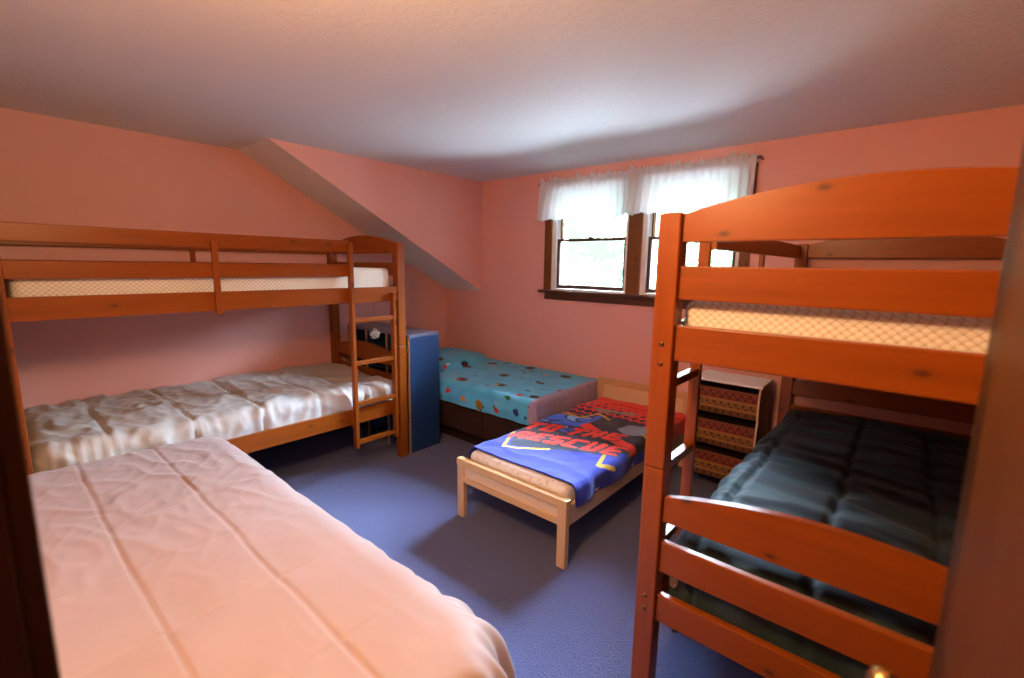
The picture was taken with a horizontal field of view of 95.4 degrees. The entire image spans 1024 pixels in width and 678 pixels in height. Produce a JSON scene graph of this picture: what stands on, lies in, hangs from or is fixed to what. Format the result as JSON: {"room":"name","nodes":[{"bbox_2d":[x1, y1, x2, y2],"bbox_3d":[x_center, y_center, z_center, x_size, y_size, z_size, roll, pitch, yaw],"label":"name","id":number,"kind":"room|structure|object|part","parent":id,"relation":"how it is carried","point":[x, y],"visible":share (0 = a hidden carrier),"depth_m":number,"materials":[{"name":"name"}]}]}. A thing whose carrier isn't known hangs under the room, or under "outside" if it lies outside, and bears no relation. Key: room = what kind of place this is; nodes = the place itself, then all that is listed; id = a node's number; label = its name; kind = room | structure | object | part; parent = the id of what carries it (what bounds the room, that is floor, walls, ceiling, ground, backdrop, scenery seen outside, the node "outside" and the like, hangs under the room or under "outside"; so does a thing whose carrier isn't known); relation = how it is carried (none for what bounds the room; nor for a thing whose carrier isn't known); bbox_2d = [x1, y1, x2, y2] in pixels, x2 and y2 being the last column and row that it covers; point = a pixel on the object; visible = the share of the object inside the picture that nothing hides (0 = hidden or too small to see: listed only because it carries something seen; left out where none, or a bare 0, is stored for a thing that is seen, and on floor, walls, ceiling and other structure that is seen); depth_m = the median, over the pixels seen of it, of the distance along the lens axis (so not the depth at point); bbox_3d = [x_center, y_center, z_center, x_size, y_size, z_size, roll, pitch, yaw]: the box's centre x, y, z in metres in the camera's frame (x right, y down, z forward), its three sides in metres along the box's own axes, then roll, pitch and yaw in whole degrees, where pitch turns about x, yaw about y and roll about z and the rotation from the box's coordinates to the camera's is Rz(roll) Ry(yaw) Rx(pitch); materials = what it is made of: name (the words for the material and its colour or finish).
{"room":"dormitory","nodes":[
{"label":"dormitory","id":0,"kind":"room"},
{"bbox_2d":[0,107,446,408],"bbox_3d":[-1.868,-0.305,3.934,0.120,2.312,3.770,9,12,40],"label":"wall","id":1,"kind":"structure","parent":0,"point":[54,170],"depth_m":3.15,"materials":[{"name":"pink paint"}]},
{"bbox_2d":[238,138,481,290],"bbox_3d":[-1.175,-0.947,4.125,0.539,1.084,2.040,9,12,40],"label":"wall","id":2,"kind":"structure","parent":0,"point":[437,217],"depth_m":4.01,"materials":[{"name":"pink paint"}]},
{"bbox_2d":[247,425,764,677],"bbox_3d":[-0.651,1.225,2.110,4.658,0.100,5.250,9,12,40],"label":"floor","id":3,"kind":"structure","parent":0,"point":[498,559],"depth_m":2.50,"materials":[{"name":"blue carpet"}]},
{"bbox_2d":[0,222,407,473],"bbox_3d":[-1.866,0.131,3.087,1.064,1.716,2.104,9,12,40],"label":"bunk bed","id":4,"kind":"object","parent":3,"relation":"on","point":[16,309],"visible":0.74,"depth_m":2.72,"materials":[{"name":"brown wood"}]},
{"bbox_3d":[-2.176,0.325,2.031,0.064,1.655,0.064,9,12,40],"label":"post","id":5,"kind":"part","parent":4,"relation":"part of","materials":[{"name":"brown wood"}]},
{"bbox_3d":[-2.246,-0.509,3.325,0.022,0.079,1.970,9,12,40],"label":"guard rail","id":6,"kind":"part","parent":4,"relation":"part of","materials":[{"name":"brown wood"}]},
{"bbox_3d":[-2.243,-0.666,3.300,0.022,0.077,1.970,9,12,40],"label":"guard rail","id":7,"kind":"part","parent":4,"relation":"part of","materials":[{"name":"brown wood"}]},
{"bbox_3d":[-1.618,-0.376,2.545,0.022,0.079,1.590,9,12,40],"label":"guard rail","id":8,"kind":"part","parent":4,"relation":"part of","materials":[{"name":"brown wood"}]},
{"bbox_3d":[-1.616,-0.533,2.520,0.022,0.077,1.590,9,12,40],"label":"guard rail","id":9,"kind":"part","parent":4,"relation":"part of","materials":[{"name":"brown wood"}]},
{"bbox_2d":[4,267,388,297],"bbox_3d":[-1.877,-0.376,3.015,0.935,0.191,1.925,9,12,40],"label":"mattress","id":10,"kind":"object","parent":4,"relation":"on","point":[363,276],"visible":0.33,"depth_m":2.44,"materials":[{"name":"beige fabric"}]},
{"bbox_3d":[-1.498,-0.230,2.714,0.024,0.105,1.970,9,12,40],"label":"rail","id":11,"kind":"part","parent":4,"relation":"part of","materials":[{"name":"brown wood"}]},
{"bbox_3d":[-1.511,0.615,2.848,0.024,0.109,1.970,9,12,40],"label":"rail","id":12,"kind":"part","parent":4,"relation":"part of","materials":[{"name":"brown wood"}]},
{"bbox_3d":[-1.584,-0.006,4.175,0.064,1.655,0.064,9,12,40],"label":"post","id":13,"kind":"part","parent":4,"relation":"part of","materials":[{"name":"brown wood"}]},
{"bbox_3d":[-1.089,0.068,3.197,0.041,1.430,0.024,9,12,40],"label":"ladder rail","id":14,"kind":"part","parent":4,"relation":"part of","materials":[{"name":"brown wood"}]},
{"bbox_3d":[-1.207,-0.572,3.767,0.906,0.097,0.026,9,12,40],"label":"rail","id":15,"kind":"part","parent":4,"relation":"part of","materials":[{"name":"brown wood"}]},
{"bbox_3d":[-1.221,0.285,3.903,0.906,0.104,0.026,9,12,40],"label":"rail","id":16,"kind":"part","parent":4,"relation":"part of","materials":[{"name":"brown wood"}]},
{"bbox_2d":[370,308,379,338],"bbox_3d":[-0.985,-0.133,3.337,0.072,0.270,0.063,-1,9,-11],"label":"hanging ornament","id":17,"kind":"object","parent":4,"relation":"hanging from","point":[375,334],"visible":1,"depth_m":3.33,"materials":[{"name":"metal"}]},
{"bbox_3d":[-0.876,0.200,3.472,0.041,1.090,0.024,9,12,40],"label":"ladder rail","id":18,"kind":"part","parent":4,"relation":"part of","materials":[{"name":"brown wood"}]},
{"bbox_3d":[-0.852,0.104,3.554,0.064,1.655,0.064,9,12,40],"label":"post","id":19,"kind":"part","parent":4,"relation":"part of","materials":[{"name":"brown wood"}]},
{"bbox_2d":[347,322,439,452],"bbox_3d":[-1.039,0.377,4.047,0.890,0.955,0.302,9,12,40],"label":"cabinet","id":20,"kind":"object","parent":3,"relation":"on","point":[422,345],"visible":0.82,"depth_m":3.79,"materials":[{"name":"blue laminate"}]},
{"bbox_3d":[-1.367,0.337,4.331,0.020,0.935,0.296,9,12,40],"label":"panel","id":21,"kind":"part","parent":20,"relation":"part of","materials":[{"name":"blue laminate"}]},
{"bbox_3d":[-1.038,0.208,4.019,0.850,0.018,0.282,9,12,40],"label":"shelf","id":22,"kind":"part","parent":20,"relation":"part of","materials":[{"name":"blue laminate"}]},
{"bbox_3d":[-1.047,0.801,4.113,0.850,0.018,0.282,9,12,40],"label":"shelf","id":23,"kind":"part","parent":20,"relation":"part of","materials":[{"name":"blue laminate"}]},
{"bbox_3d":[-1.031,-0.085,3.975,0.890,0.020,0.300,9,12,40],"label":"panel","id":24,"kind":"part","parent":20,"relation":"part of","materials":[{"name":"grey laminate"}]},
{"bbox_3d":[-0.708,0.436,3.772,0.020,0.935,0.296,9,12,40],"label":"panel","id":25,"kind":"part","parent":20,"relation":"part of","materials":[{"name":"blue laminate"}]},
{"bbox_2d":[440,399,526,444],"bbox_3d":[-0.293,0.564,4.299,1.930,0.530,0.885,9,12,40],"label":"bed","id":26,"kind":"object","parent":3,"relation":"on","point":[473,426],"visible":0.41,"depth_m":3.78,"materials":[{"name":"brown wood"}]},
{"bbox_3d":[-0.773,0.607,4.143,0.458,0.190,0.015,9,12,40],"label":"drawer","id":27,"kind":"part","parent":26,"relation":"part of","materials":[{"name":"brown wood"}]},
{"bbox_3d":[-0.411,0.661,3.836,0.473,0.190,0.015,9,12,40],"label":"drawer","id":28,"kind":"part","parent":26,"relation":"part of","materials":[{"name":"brown wood"}]},
{"bbox_3d":[-0.044,0.716,3.525,0.473,0.190,0.015,9,12,40],"label":"drawer","id":29,"kind":"part","parent":26,"relation":"part of","materials":[{"name":"brown wood"}]},
{"bbox_2d":[439,347,597,425],"bbox_3d":[-0.291,0.372,4.262,1.968,0.356,0.933,9,12,40],"label":"fitted sheet","id":30,"kind":"object","parent":26,"relation":"on","point":[522,394],"visible":0.77,"depth_m":3.79,"materials":[{"name":"teal fabric"}]},
{"bbox_2d":[457,376,687,569],"bbox_3d":[0.504,0.736,3.145,0.786,0.578,1.651,9,12,40],"label":"bed","id":31,"kind":"object","parent":3,"relation":"on","point":[553,507],"visible":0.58,"depth_m":2.58,"materials":[{"name":"brown wood"}]},
{"bbox_3d":[-0.298,0.908,2.796,0.052,0.322,0.035,9,12,40],"label":"leg","id":32,"kind":"part","parent":31,"relation":"part of","materials":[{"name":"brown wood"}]},
{"bbox_3d":[-0.021,0.871,2.550,0.680,0.032,0.031,9,12,40],"label":"rail","id":33,"kind":"part","parent":31,"relation":"part of","materials":[{"name":"brown wood"}]},
{"bbox_3d":[-0.020,0.825,2.543,0.676,0.074,0.012,9,12,40],"label":"panel","id":34,"kind":"part","parent":31,"relation":"part of","materials":[{"name":"brown wood"}]},
{"bbox_3d":[-0.019,0.769,2.534,0.786,0.044,0.043,9,12,40],"label":"footboard","id":35,"kind":"part","parent":31,"relation":"part of","materials":[{"name":"brown wood"}]},
{"bbox_2d":[471,450,574,501],"bbox_3d":[0.505,0.684,3.137,0.700,0.127,1.543,9,12,40],"label":"mattress","id":36,"kind":"object","parent":31,"relation":"on","point":[544,481],"visible":0.21,"depth_m":2.51,"materials":[{"name":"beige fabric"}]},
{"bbox_2d":[470,397,685,507],"bbox_3d":[0.525,0.658,3.139,0.790,0.132,1.509,9,12,40],"label":"blanket","id":37,"kind":"object","parent":36,"relation":"on","point":[588,446],"visible":0.91,"depth_m":2.86,"materials":[{"name":"blue fabric"}]},
{"bbox_3d":[0.254,0.991,2.328,0.052,0.322,0.035,9,12,40],"label":"leg","id":38,"kind":"part","parent":31,"relation":"part of","materials":[{"name":"brown wood"}]},
{"bbox_3d":[0.753,0.626,3.985,0.052,0.540,0.035,9,12,40],"label":"leg","id":39,"kind":"part","parent":31,"relation":"part of","materials":[{"name":"brown wood"}]},
{"bbox_3d":[0.785,0.799,2.910,0.022,0.105,1.575,9,12,40],"label":"rail","id":40,"kind":"part","parent":31,"relation":"part of","materials":[{"name":"brown wood"}]},
{"bbox_3d":[1.033,0.384,3.707,0.786,0.043,0.043,9,12,40],"label":"headboard","id":41,"kind":"part","parent":31,"relation":"part of","materials":[{"name":"brown wood"}]},
{"bbox_3d":[1.031,0.520,3.728,0.676,0.237,0.012,9,12,40],"label":"panel","id":42,"kind":"part","parent":31,"relation":"part of","materials":[{"name":"brown wood"}]},
{"bbox_3d":[1.304,0.709,3.518,0.052,0.540,0.035,9,12,40],"label":"leg","id":43,"kind":"part","parent":31,"relation":"part of","materials":[{"name":"brown wood"}]},
{"bbox_2d":[694,369,772,478],"bbox_3d":[1.445,0.646,3.126,0.422,0.791,0.296,9,12,40],"label":"storage shelf","id":44,"kind":"object","parent":3,"relation":"on","point":[733,415],"visible":0.77,"depth_m":3.03,"materials":[{"name":"brown wood"}]},
{"bbox_3d":[1.365,0.839,3.066,0.382,0.171,0.021,9,12,40],"label":"drawer","id":45,"kind":"part","parent":44,"relation":"part of","materials":[{"name":"multicoloured fabric"}]},
{"bbox_2d":[696,442,747,459],"bbox_3d":[1.452,0.830,3.167,0.378,0.161,0.241,9,12,40],"label":"basket","id":46,"kind":"object","parent":44,"relation":"on","point":[710,451],"depth_m":3.11,"materials":[{"name":"multicoloured fabric"}]},
{"bbox_3d":[1.368,0.623,3.031,0.382,0.171,0.021,9,12,40],"label":"drawer","id":47,"kind":"part","parent":44,"relation":"part of","materials":[{"name":"fabric"}]},
{"bbox_2d":[698,411,755,428],"bbox_3d":[1.455,0.613,3.132,0.378,0.161,0.241,9,12,40],"label":"basket","id":48,"kind":"object","parent":44,"relation":"on","point":[707,418],"depth_m":3.07,"materials":[{"name":"fabric"}]},
{"bbox_3d":[1.372,0.406,2.997,0.382,0.171,0.021,9,12,40],"label":"drawer","id":49,"kind":"part","parent":44,"relation":"part of","materials":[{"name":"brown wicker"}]},
{"bbox_2d":[701,381,759,394],"bbox_3d":[1.459,0.396,3.098,0.378,0.161,0.241,9,12,40],"label":"basket","id":50,"kind":"object","parent":44,"relation":"on","point":[709,387],"depth_m":3.03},
{"bbox_3d":[1.599,0.621,2.994,0.012,0.657,0.287,9,12,40],"label":"panel","id":51,"kind":"part","parent":44,"relation":"part of","materials":[{"name":"brown wood"}]},
{"bbox_2d":[631,167,1019,677],"bbox_3d":[1.475,0.366,1.939,1.064,1.716,2.104,9,12,40],"label":"bunk bed","id":52,"kind":"object","parent":3,"relation":"on","point":[960,212],"visible":0.62,"depth_m":1.22,"materials":[{"name":"brown wood"}]},
{"bbox_3d":[0.460,0.453,1.482,0.064,1.655,0.064,9,12,40],"label":"post","id":53,"kind":"part","parent":52,"relation":"part of","materials":[{"name":"brown wood"}]},
{"bbox_3d":[1.106,0.741,2.314,0.024,0.109,1.970,9,12,40],"label":"rail","id":54,"kind":"part","parent":52,"relation":"part of","materials":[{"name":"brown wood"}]},
{"bbox_2d":[669,576,677,587],"bbox_3d":[1.497,0.729,1.976,0.925,0.161,1.940,9,12,40],"label":"mattress","id":55,"kind":"object","parent":52,"relation":"on","point":[673,581],"visible":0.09,"depth_m":1.54,"materials":[{"name":"beige fabric"}]},
{"bbox_2d":[667,409,970,677],"bbox_3d":[1.475,0.755,1.969,0.988,0.368,1.978,9,12,40],"label":"comforter","id":56,"kind":"object","parent":55,"relation":"on","point":[900,487],"visible":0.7,"depth_m":1.79,"materials":[{"name":"fabric"}]},
{"bbox_3d":[0.699,0.316,1.811,0.041,1.430,0.024,9,12,40],"label":"ladder rail","id":57,"kind":"part","parent":52,"relation":"part of","materials":[{"name":"brown wood"}]},
{"bbox_3d":[0.819,0.923,1.236,0.906,0.096,0.026,9,12,40],"label":"rail","id":58,"kind":"part","parent":52,"relation":"part of","materials":[{"name":"brown wood"}]},
{"bbox_3d":[1.248,-0.448,2.272,0.022,0.077,1.590,9,12,40],"label":"guard rail","id":59,"kind":"part","parent":52,"relation":"part of","materials":[{"name":"brown wood"}]},
{"bbox_3d":[1.784,0.233,3.004,0.064,1.655,0.064,9,12,40],"label":"post","id":60,"kind":"part","parent":52,"relation":"part of","materials":[{"name":"brown wood"}]},
{"bbox_3d":[0.821,0.745,1.208,0.906,0.104,0.026,9,12,40],"label":"rail","id":61,"kind":"part","parent":52,"relation":"part of","materials":[{"name":"brown wood"}]},
{"bbox_3d":[0.832,0.062,1.100,0.906,0.107,0.026,9,12,40],"label":"rail","id":62,"kind":"part","parent":52,"relation":"part of","materials":[{"name":"brown wood"}]},
{"bbox_2d":[684,301,991,353],"bbox_3d":[1.500,-0.104,1.833,0.945,0.131,1.930,9,12,40],"label":"mattress","id":63,"kind":"object","parent":52,"relation":"on","point":[954,333],"visible":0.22,"depth_m":1.14,"materials":[{"name":"beige fabric"}]},
{"bbox_3d":[0.835,-0.113,1.072,0.906,0.097,0.026,9,12,40],"label":"rail","id":64,"kind":"part","parent":52,"relation":"part of","materials":[{"name":"brown wood"}]},
{"bbox_3d":[2.147,0.524,2.732,0.906,0.104,0.026,9,12,40],"label":"rail","id":65,"kind":"part","parent":52,"relation":"part of","materials":[{"name":"brown wood"}]},
{"bbox_3d":[-1.114,0.984,1.651,2.025,0.505,0.720,9,12,40],"label":"bed","id":66,"kind":"object","parent":3,"relation":"on","visible":0},
{"bbox_2d":[30,436,515,677],"bbox_3d":[-0.989,1.053,1.660,2.287,0.766,0.921,9,12,40],"label":"comforter","id":67,"kind":"object","parent":66,"relation":"on","point":[192,558],"visible":0.97,"depth_m":1.37,"materials":[{"name":"white fabric"}]},
{"bbox_2d":[0,0,1023,181],"bbox_3d":[-0.613,-1.182,1.728,4.658,0.150,5.250,9,12,40],"label":"ceiling","id":68,"kind":"structure","parent":0,"point":[477,90],"depth_m":1.97,"materials":[{"name":"white paint"}]},
{"bbox_2d":[447,104,1023,450],"bbox_3d":[1.015,-0.241,3.815,4.658,2.312,0.200,9,12,40],"label":"wall","id":69,"kind":"structure","parent":0,"point":[508,320],"depth_m":3.71,"materials":[{"name":"pink paint"}]},
{"bbox_2d":[543,219,552,289],"bbox_3d":[0.326,-0.894,4.174,0.073,0.900,0.018,9,12,40],"label":"trim","id":70,"kind":"structure","parent":69,"relation":"attached to","point":[548,223],"depth_m":4.18,"materials":[{"name":"brown wood"}]},
{"bbox_2d":[551,214,628,293],"bbox_3d":[0.718,-0.832,4.011,0.744,0.840,0.226,9,12,40],"label":"window","id":71,"kind":"structure","parent":69,"relation":"in","point":[560,241],"depth_m":4.15,"materials":[{"name":"white paint"}]},
{"bbox_3d":[0.706,-1.030,3.956,0.676,0.389,0.030,9,12,40],"label":"sash","id":72,"kind":"part","parent":71,"relation":"part of","materials":[{"name":"wood"}]},
{"bbox_3d":[0.671,-0.639,3.983,0.676,0.434,0.030,9,12,40],"label":"sash","id":73,"kind":"part","parent":71,"relation":"part of","materials":[{"name":"glass"}]},
{"bbox_2d":[537,289,691,308],"bbox_3d":[0.935,-0.314,3.720,1.785,0.085,0.088,9,12,40],"label":"trim","id":74,"kind":"structure","parent":69,"relation":"attached to","point":[610,298],"depth_m":3.85,"materials":[{"name":"brown wood"}]},
{"bbox_2d":[625,212,643,294],"bbox_3d":[0.961,-0.769,3.640,0.115,0.840,0.018,9,12,40],"label":"trim","id":75,"kind":"structure","parent":69,"relation":"attached to","point":[635,229],"depth_m":3.65,"materials":[{"name":"brown wood"}]},
{"bbox_2d":[639,211,738,295],"bbox_3d":[1.357,-0.736,3.469,0.714,0.840,0.226,9,12,40],"label":"window","id":76,"kind":"structure","parent":69,"relation":"in","point":[651,221],"depth_m":3.63,"materials":[{"name":"white paint"}]},
{"bbox_3d":[1.346,-0.934,3.414,0.646,0.389,0.030,9,12,40],"label":"sash","id":77,"kind":"part","parent":76,"relation":"part of","materials":[{"name":"brown wood"}]},
{"bbox_3d":[1.310,-0.543,3.441,0.646,0.434,0.030,9,12,40],"label":"sash","id":78,"kind":"part","parent":76,"relation":"part of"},
{"bbox_2d":[738,162,758,266],"bbox_3d":[1.571,-0.708,3.119,0.065,0.900,0.018,9,12,40],"label":"trim","id":79,"kind":"structure","parent":69,"relation":"attached to","point":[744,258],"depth_m":3.13,"materials":[{"name":"brown wood"}]},
{"bbox_3d":[0.931,-1.262,3.550,1.790,0.022,0.086,9,12,40],"label":"curtain rod","id":80,"kind":"object","parent":69,"relation":"attached to","visible":0},
{"bbox_2d":[537,170,628,221],"bbox_3d":[0.541,-1.168,3.823,0.871,0.391,0.066,9,12,40],"label":"valance","id":81,"kind":"object","parent":80,"relation":"hanging from","point":[591,196],"visible":1,"depth_m":3.79,"materials":[{"name":"white fabric"}]},
{"bbox_2d":[621,150,756,215],"bbox_3d":[1.194,-1.078,3.267,0.926,0.391,0.063,9,12,40],"label":"valance","id":82,"kind":"object","parent":80,"relation":"hanging from","point":[680,187],"visible":0.97,"depth_m":3.24,"materials":[{"name":"white fabric"}]},
{"bbox_3d":[-1.340,0.151,1.107,4.658,2.312,0.120,9,12,40],"label":"wall","id":83,"kind":"structure","parent":0,"visible":0},
{"bbox_2d":[0,288,60,677],"bbox_3d":[-0.524,0.377,0.443,0.083,2.100,0.138,9,12,40],"label":"trim","id":84,"kind":"structure","parent":83,"relation":"attached to","point":[28,649],"depth_m":0.43,"materials":[{"name":"brown wood"}]},
{"bbox_2d":[866,145,1023,677],"bbox_3d":[0.287,0.441,0.327,0.096,2.005,0.730,9,12,40],"label":"door","id":85,"kind":"structure","parent":83,"relation":"in","point":[980,633],"depth_m":0.38,"materials":[{"name":"brown wood"}]},
{"bbox_3d":[0.471,0.431,0.570,0.061,0.052,0.052,9,12,40],"label":"knob","id":86,"kind":"part","parent":85,"relation":"part of","materials":[{"name":"gold metal"}]},
{"bbox_3d":[0.296,-0.043,0.236,0.007,0.780,0.490,9,12,40],"label":"panel","id":87,"kind":"part","parent":85,"relation":"part of","materials":[{"name":"brown wood"}]},
{"label":"outside","id":88,"kind":"structure","parent":0,"visible":0},
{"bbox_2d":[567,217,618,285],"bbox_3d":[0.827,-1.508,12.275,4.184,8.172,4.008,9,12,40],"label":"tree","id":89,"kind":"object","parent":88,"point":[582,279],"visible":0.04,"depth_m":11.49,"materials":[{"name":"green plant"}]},
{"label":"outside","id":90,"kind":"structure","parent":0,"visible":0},
{"bbox_2d":[580,209,731,286],"bbox_3d":[4.743,-2.408,15.724,4.427,8.991,5.083,-5,11,-33],"label":"tree","id":91,"kind":"object","parent":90,"point":[615,271],"visible":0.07,"depth_m":16.40,"materials":[{"name":"green plant"}]},
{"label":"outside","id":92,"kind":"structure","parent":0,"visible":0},
{"bbox_2d":[610,208,732,286],"bbox_3d":[4.404,-0.589,9.007,5.672,7.493,4.134,9,12,40],"label":"tree","id":93,"kind":"object","parent":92,"point":[694,247],"visible":0.02,"depth_m":8.23,"materials":[{"name":"green plant"}]},
{"bbox_3d":[-1.891,0.488,3.155,0.910,0.161,1.920,9,12,40],"label":"mattress","id":94,"kind":"object","parent":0,"visible":0},
{"bbox_2d":[24,362,392,472],"bbox_3d":[-1.884,0.488,3.153,1.009,0.320,2.014,9,12,40],"label":"comforter","id":95,"kind":"object","parent":94,"relation":"on","point":[71,432],"visible":0.91,"depth_m":2.80,"materials":[{"name":"white fabric"}]}
]}

